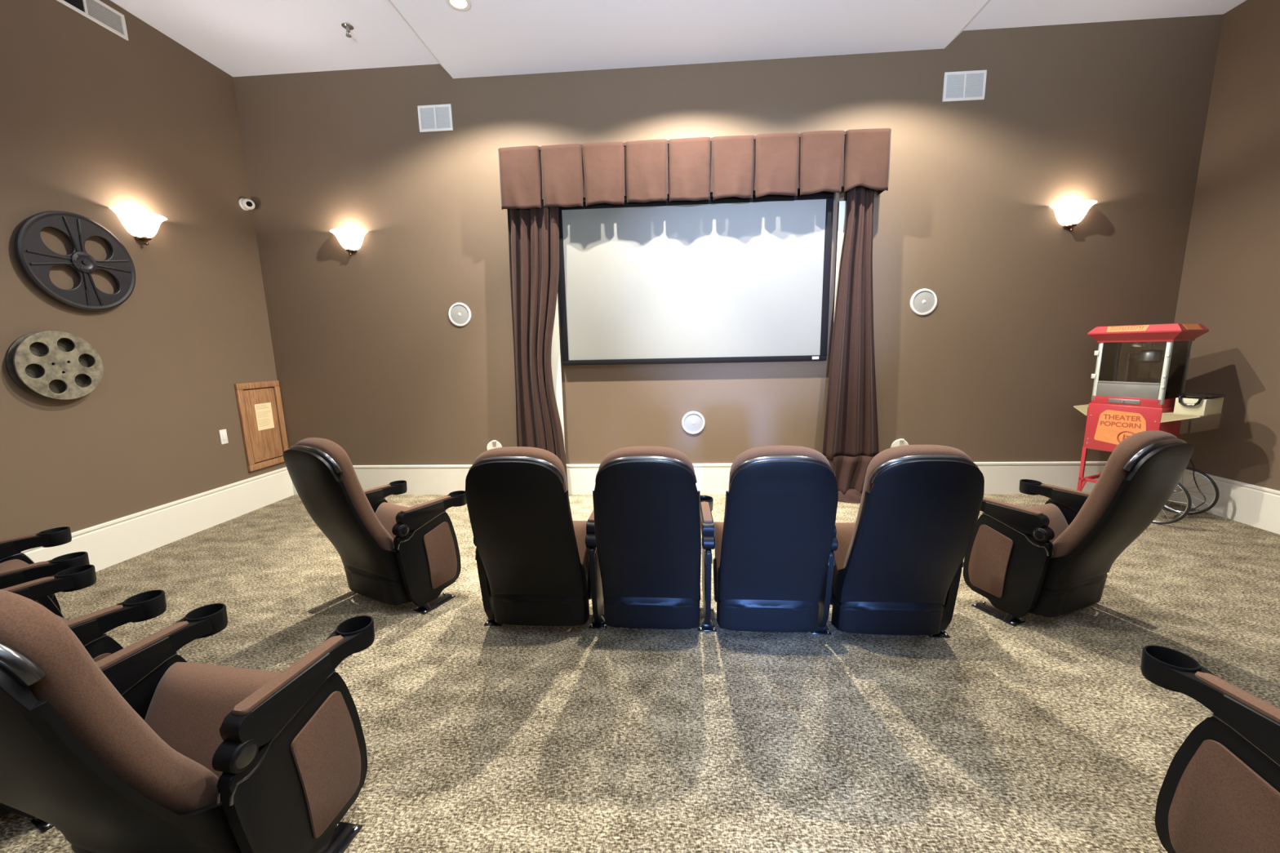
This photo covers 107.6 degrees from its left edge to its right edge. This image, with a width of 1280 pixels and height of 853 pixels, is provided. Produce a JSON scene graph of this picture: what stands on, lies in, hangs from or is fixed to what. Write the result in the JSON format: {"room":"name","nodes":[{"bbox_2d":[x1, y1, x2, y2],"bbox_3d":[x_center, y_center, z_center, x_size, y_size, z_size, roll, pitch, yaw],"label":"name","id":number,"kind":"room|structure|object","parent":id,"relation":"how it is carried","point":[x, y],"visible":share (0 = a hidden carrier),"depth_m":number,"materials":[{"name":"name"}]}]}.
{"room":"home theater","nodes":[
{"label":"home theater","id":0,"kind":"room"},
{"bbox_2d":[0,0,286,539],"bbox_3d":[-4.365,-0.731,0.513,0.150,4.560,9.098,-1,9,4],"label":"wall","id":1,"kind":"structure","parent":0,"point":[93,119],"depth_m":3.73,"materials":[{"name":"brown paint"}]},
{"bbox_2d":[4,330,103,399],"bbox_3d":[-4.066,-0.425,3.273,0.068,0.476,0.476,-1,9,4],"label":"reel","id":2,"kind":"object","parent":1,"relation":"attached to","point":[52,365],"visible":1,"depth_m":3.24,"materials":[{"name":"grey metal"}]},
{"bbox_2d":[14,210,135,311],"bbox_3d":[-4.066,-1.194,3.410,0.074,0.684,0.684,-1,9,4],"label":"reel","id":3,"kind":"object","parent":1,"relation":"attached to","point":[36,260],"visible":1,"depth_m":3.37,"materials":[{"name":"black paint"}]},
{"bbox_2d":[57,0,128,40],"bbox_3d":[-4.114,-3.132,3.470,0.012,0.180,0.535,-1,9,4],"label":"air vent","id":4,"kind":"object","parent":1,"relation":"in","point":[96,11],"visible":1,"depth_m":3.57,"materials":[{"name":"white metal"}]},
{"bbox_2d":[108,207,167,244],"bbox_3d":[-3.998,-1.602,3.810,0.165,0.241,0.380,-1,9,4],"label":"wall sconce","id":5,"kind":"object","parent":1,"relation":"attached to","point":[144,225],"visible":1,"depth_m":3.75,"materials":[{"name":"white glass"}]},
{"bbox_2d":[21,466,293,572],"bbox_3d":[-4.235,1.353,0.839,0.022,0.337,9.076,-1,9,4],"label":"baseboard","id":6,"kind":"structure","parent":1,"relation":"attached to","point":[111,543],"depth_m":4.00,"materials":[{"name":"beige paint"}]},
{"bbox_2d":[218,429,228,444],"bbox_3d":[-4.011,0.099,4.517,0.012,0.140,0.070,-1,9,4],"label":"switch plate","id":7,"kind":"object","parent":1,"relation":"attached to","point":[223,433],"visible":1,"depth_m":4.51,"materials":[{"name":"white plastic"}]},
{"bbox_2d":[238,198,255,210],"bbox_3d":[-3.973,-2.257,4.756,0.106,0.116,0.116,-1,9,4],"label":"security camera","id":8,"kind":"object","parent":1,"relation":"attached to","point":[246,204],"visible":1,"depth_m":4.72,"materials":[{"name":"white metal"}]},
{"bbox_2d":[234,380,288,471],"bbox_3d":[-3.975,-0.021,4.954,0.028,0.895,0.510,-1,9,4],"label":"access panel","id":9,"kind":"object","parent":1,"relation":"attached to","point":[264,448],"visible":0.82,"depth_m":4.91,"materials":[{"name":"brown wood"}]},
{"bbox_2d":[254,402,274,431],"bbox_3d":[-3.969,-0.108,4.955,0.001,0.275,0.200,-1,9,4],"label":"paper notice","id":10,"kind":"object","parent":9,"relation":"attached to","point":[264,419],"visible":1,"depth_m":4.95,"materials":[{"name":"beige paper"}]},
{"bbox_2d":[0,493,1279,852],"bbox_3d":[0.309,1.519,0.586,9.419,0.100,9.398,-1,9,4],"label":"floor","id":11,"kind":"structure","parent":0,"point":[1041,734],"depth_m":2.06,"materials":[{"name":"carpet"}]},
{"bbox_2d":[0,526,89,617],"bbox_3d":[-3.112,0.731,2.099,0.722,1.108,0.801,5,11,34],"label":"chair","id":12,"kind":"object","parent":11,"relation":"on","point":[16,568],"visible":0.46,"depth_m":2.24,"materials":[{"name":"black plastic"}]},
{"bbox_2d":[0,564,166,833],"bbox_3d":[-2.322,0.792,1.628,0.722,1.108,0.801,3,10,23],"label":"chair","id":13,"kind":"object","parent":11,"relation":"on","point":[91,628],"visible":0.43,"depth_m":1.75,"materials":[{"name":"black plastic"}]},
{"bbox_2d":[0,589,374,852],"bbox_3d":[-1.323,0.821,1.320,0.722,1.108,0.801,0,9,10],"label":"chair","id":14,"kind":"object","parent":11,"relation":"on","point":[140,748],"visible":1,"depth_m":1.20,"materials":[{"name":"black plastic"}]},
{"bbox_2d":[0,589,218,814],"bbox_3d":[-1.361,0.659,1.089,0.476,0.712,0.298,0,9,10],"label":"cushion","id":15,"kind":"object","parent":14,"relation":"on","point":[52,689],"depth_m":0.96,"materials":[{"name":"brown fabric"}]},
{"bbox_2d":[283,437,466,614],"bbox_3d":[-1.618,0.565,2.915,0.722,1.108,0.801,4,11,28],"label":"chair","id":16,"kind":"object","parent":11,"relation":"on","point":[389,553],"visible":1,"depth_m":2.74,"materials":[{"name":"black plastic"}]},
{"bbox_2d":[294,437,395,551],"bbox_3d":[-1.718,0.401,2.705,0.476,0.712,0.298,4,11,28],"label":"cushion","id":17,"kind":"object","parent":16,"relation":"on","point":[338,504],"depth_m":2.56,"materials":[{"name":"brown fabric"}]},
{"bbox_2d":[465,446,607,628],"bbox_3d":[-0.554,0.595,2.596,0.722,1.108,0.801,0,9,5],"label":"chair","id":18,"kind":"object","parent":11,"relation":"on","point":[538,566],"visible":0.94,"depth_m":2.32,"materials":[{"name":"black plastic"}]},
{"bbox_2d":[472,446,574,530],"bbox_3d":[-0.574,0.433,2.362,0.476,0.712,0.298,0,9,5],"label":"cushion","id":19,"kind":"object","parent":18,"relation":"on","point":[549,511],"depth_m":2.20,"materials":[{"name":"brown fabric"}]},
{"bbox_2d":[592,445,716,631],"bbox_3d":[0.106,0.590,2.542,0.629,1.108,0.801,0,9,5],"label":"chair","id":20,"kind":"object","parent":11,"relation":"on","point":[651,517],"visible":1,"depth_m":2.25,"materials":[{"name":"black plastic"}]},
{"bbox_2d":[598,445,694,472],"bbox_3d":[0.040,0.428,2.312,0.476,0.712,0.298,0,9,5],"label":"cushion","id":21,"kind":"object","parent":20,"relation":"on","point":[682,460],"depth_m":2.13,"materials":[{"name":"brown fabric"}]},
{"bbox_2d":[712,445,838,635],"bbox_3d":[0.720,0.585,2.492,0.629,1.108,0.801,0,9,5],"label":"chair","id":22,"kind":"object","parent":11,"relation":"on","point":[776,541],"visible":1,"depth_m":2.20,"materials":[{"name":"black plastic"}]},
{"bbox_2d":[728,445,831,491],"bbox_3d":[0.653,0.423,2.263,0.476,0.712,0.298,0,9,5],"label":"cushion","id":23,"kind":"object","parent":22,"relation":"on","point":[744,459],"depth_m":2.09,"materials":[{"name":"brown fabric"}]},
{"bbox_2d":[830,444,984,637],"bbox_3d":[1.333,0.579,2.446,0.629,1.108,0.801,0,9,5],"label":"chair","id":24,"kind":"object","parent":11,"relation":"on","point":[897,569],"visible":0.98,"depth_m":2.15,"materials":[{"name":"black plastic"}]},
{"bbox_2d":[843,444,973,568],"bbox_3d":[1.267,0.417,2.216,0.476,0.712,0.298,0,9,5],"label":"cushion","id":25,"kind":"object","parent":24,"relation":"on","point":[892,531],"depth_m":2.10,"materials":[{"name":"brown fabric"}]},
{"bbox_2d":[963,430,1194,626],"bbox_3d":[2.376,0.526,2.632,0.722,1.108,0.801,-5,10,-20],"label":"chair","id":26,"kind":"object","parent":11,"relation":"on","point":[1054,558],"visible":0.97,"depth_m":2.48,"materials":[{"name":"black plastic"}]},
{"bbox_2d":[1050,430,1177,558],"bbox_3d":[2.444,0.360,2.411,0.476,0.712,0.298,-5,10,-20],"label":"cushion","id":27,"kind":"object","parent":26,"relation":"on","point":[1124,502],"depth_m":2.27,"materials":[{"name":"brown fabric"}]},
{"bbox_2d":[1073,323,1222,524],"bbox_3d":[4.492,-0.052,4.165,0.562,1.672,0.864,-5,10,-23],"label":"cart","id":28,"kind":"object","parent":11,"relation":"on","point":[1117,411],"visible":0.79,"depth_m":4.07,"materials":[{"name":"red metal"}]},
{"bbox_2d":[1073,404,1088,415],"bbox_3d":[4.324,-0.165,4.489,0.397,0.085,0.110,-5,10,-23],"label":"shelf","id":29,"kind":"object","parent":28,"relation":"attached to","point":[1083,409],"depth_m":4.40,"materials":[{"name":"beige wood"}]},
{"bbox_2d":[1138,349,1163,362],"bbox_3d":[4.461,-0.615,4.091,0.136,0.110,0.136,-5,10,-23],"label":"kettle","id":30,"kind":"object","parent":28,"relation":"on","point":[1152,355],"depth_m":4.05,"materials":[{"name":"silver metal"}]},
{"bbox_2d":[1160,411,1222,422],"bbox_3d":[4.582,-0.073,3.899,0.397,0.085,0.219,-5,10,-23],"label":"shelf","id":31,"kind":"object","parent":28,"relation":"attached to","point":[1165,416],"depth_m":3.87,"materials":[{"name":"beige wood"}]},
{"bbox_2d":[1173,396,1223,415],"bbox_3d":[4.591,-0.173,3.852,0.320,0.130,0.170,-5,10,-23],"label":"box","id":32,"kind":"object","parent":28,"relation":"on","point":[1206,406],"visible":0.79,"depth_m":3.78,"materials":[{"name":"beige cardboard"}]},
{"bbox_2d":[1175,392,1226,406],"bbox_3d":[4.574,-0.223,3.837,0.345,0.092,0.270,-5,10,-23],"label":"pan","id":33,"kind":"object","parent":32,"relation":"on","point":[1201,396],"visible":1,"depth_m":3.78,"materials":[{"name":"black metal"}]},
{"bbox_2d":[1140,644,1279,852],"bbox_3d":[1.849,0.799,1.037,0.722,1.108,0.801,-2,9,-4],"label":"chair","id":34,"kind":"object","parent":11,"relation":"on","point":[1220,792],"visible":1,"depth_m":1.22,"materials":[{"name":"black plastic"}]},
{"bbox_2d":[110,0,1245,78],"bbox_3d":[0.216,-2.814,-0.126,9.119,0.335,9.098,-1,9,4],"label":"ceiling","id":35,"kind":"structure","parent":0,"point":[240,37],"depth_m":3.96,"materials":[{"name":"white paint"}]},
{"bbox_2d":[341,22,353,37],"bbox_3d":[-2.479,-3.359,3.980,0.090,0.075,0.090,-1,9,4],"label":"sprinkler","id":36,"kind":"object","parent":35,"relation":"attached to","point":[348,27],"visible":1,"depth_m":3.97,"materials":[{"name":"silver metal"}]},
{"bbox_2d":[445,0,471,11],"bbox_3d":[-1.374,-3.211,3.548,0.184,0.006,0.184,-1,9,4],"label":"recessed light","id":37,"kind":"object","parent":35,"relation":"in","point":[467,4],"visible":1,"depth_m":3.57,"materials":[{"name":"white metal"}]},
{"bbox_2d":[233,13,1223,465],"bbox_3d":[0.551,-1.531,4.746,9.419,4.560,0.180,-1,9,4],"label":"wall","id":38,"kind":"structure","parent":0,"point":[371,360],"depth_m":4.62,"materials":[{"name":"brown paint"}]},
{"bbox_2d":[329,227,368,255],"bbox_3d":[-2.988,-1.873,4.772,0.380,0.241,0.165,-1,9,4],"label":"wall sconce","id":39,"kind":"object","parent":38,"relation":"attached to","point":[351,239],"visible":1,"depth_m":4.76,"materials":[{"name":"white glass"}]},
{"bbox_2d":[417,103,453,132],"bbox_3d":[-2.007,-3.025,4.596,0.336,0.235,0.012,-1,9,4],"label":"air vent","id":40,"kind":"object","parent":38,"relation":"in","point":[433,117],"visible":1,"depth_m":4.60,"materials":[{"name":"white metal"}]},
{"bbox_2d":[448,302,471,326],"bbox_3d":[-1.885,-1.171,4.895,0.242,0.242,0.013,-1,9,4],"label":"wall speaker","id":41,"kind":"object","parent":38,"relation":"attached to","point":[460,314],"visible":1,"depth_m":4.89,"materials":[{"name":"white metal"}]},
{"bbox_2d":[450,304,468,324],"bbox_3d":[-1.885,-1.171,4.894,0.203,0.203,0.005,-1,9,4],"label":"speaker grille","id":42,"kind":"object","parent":41,"relation":"attached to","point":[459,313],"depth_m":4.89,"materials":[{"name":"grey"}]},
{"bbox_2d":[681,411,704,434],"bbox_3d":[0.561,-0.039,4.925,0.242,0.242,0.013,-1,9,4],"label":"wall speaker","id":43,"kind":"object","parent":38,"relation":"attached to","point":[693,422],"visible":1,"depth_m":4.92,"materials":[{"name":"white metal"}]},
{"bbox_2d":[684,413,702,431],"bbox_3d":[0.561,-0.039,4.924,0.203,0.203,0.005,-1,9,4],"label":"speaker grille","id":44,"kind":"object","parent":43,"relation":"attached to","point":[693,422],"depth_m":4.92,"materials":[{"name":"grey plastic"}]},
{"bbox_2d":[497,128,891,209],"bbox_3d":[0.464,-2.382,4.417,3.599,0.557,0.260,-1,9,4],"label":"valance","id":45,"kind":"object","parent":38,"relation":"attached to","point":[691,169],"visible":1,"depth_m":4.32,"materials":[{"name":"brown fabric"}]},
{"bbox_2d":[506,200,568,494],"bbox_3d":[-1.040,-0.718,4.800,0.558,2.965,0.152,-1,9,4],"label":"curtain","id":46,"kind":"object","parent":45,"relation":"hanging from","point":[533,233],"visible":0.79,"depth_m":4.73,"materials":[{"name":"brown fabric"}]},
{"bbox_2d":[822,186,879,502],"bbox_3d":[2.113,-0.733,4.535,0.581,2.982,0.271,-1,9,4],"label":"curtain","id":47,"kind":"object","parent":45,"relation":"hanging from","point":[851,433],"visible":0.95,"depth_m":4.59,"materials":[{"name":"brown fabric"}]},
{"bbox_2d":[558,191,834,365],"bbox_3d":[0.516,-1.434,4.668,2.679,1.585,0.062,-1,9,4],"label":"projection screen","id":48,"kind":"object","parent":38,"relation":"attached to","point":[731,279],"visible":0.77,"depth_m":4.65,"materials":[{"name":"white fabric"}]},
{"bbox_2d":[292,461,1106,494],"bbox_3d":[0.591,0.564,5.018,9.119,0.337,0.022,-1,9,4],"label":"baseboard","id":49,"kind":"structure","parent":38,"relation":"attached to","point":[1000,477],"depth_m":5.02,"materials":[{"name":"beige paint"}]},
{"bbox_2d":[910,288,937,315],"bbox_3d":[2.779,-1.220,4.587,0.254,0.254,0.013,-1,9,4],"label":"wall speaker","id":50,"kind":"object","parent":38,"relation":"attached to","point":[923,301],"visible":1,"depth_m":4.59,"materials":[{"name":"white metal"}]},
{"bbox_2d":[912,290,934,312],"bbox_3d":[2.779,-1.220,4.586,0.213,0.213,0.005,-1,9,4],"label":"speaker grille","id":51,"kind":"object","parent":50,"relation":"attached to","point":[923,301],"depth_m":4.58,"materials":[{"name":"grey"}]},
{"bbox_2d":[942,69,986,102],"bbox_3d":[2.952,-3.100,4.265,0.365,0.241,0.012,-1,9,4],"label":"air vent","id":52,"kind":"object","parent":38,"relation":"in","point":[959,86],"visible":1,"depth_m":4.26,"materials":[{"name":"white metal"}]},
{"bbox_2d":[1049,200,1097,231],"bbox_3d":[4.017,-1.932,4.312,0.380,0.241,0.165,-1,9,4],"label":"wall sconce","id":53,"kind":"object","parent":38,"relation":"attached to","point":[1068,214],"visible":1,"depth_m":4.31,"materials":[{"name":"white glass"}]},
{"bbox_2d":[1173,0,1279,490],"bbox_3d":[4.884,-0.829,-0.096,0.150,4.560,9.098,-1,9,4],"label":"wall","id":54,"kind":"structure","parent":0,"point":[1229,286],"depth_m":3.96,"materials":[{"name":"brown paint"}]},
{"bbox_2d":[1168,469,1279,534],"bbox_3d":[4.842,1.257,0.240,0.022,0.337,9.076,-1,9,4],"label":"baseboard","id":55,"kind":"structure","parent":54,"relation":"attached to","point":[1256,506],"depth_m":3.98,"materials":[{"name":"beige paint"}]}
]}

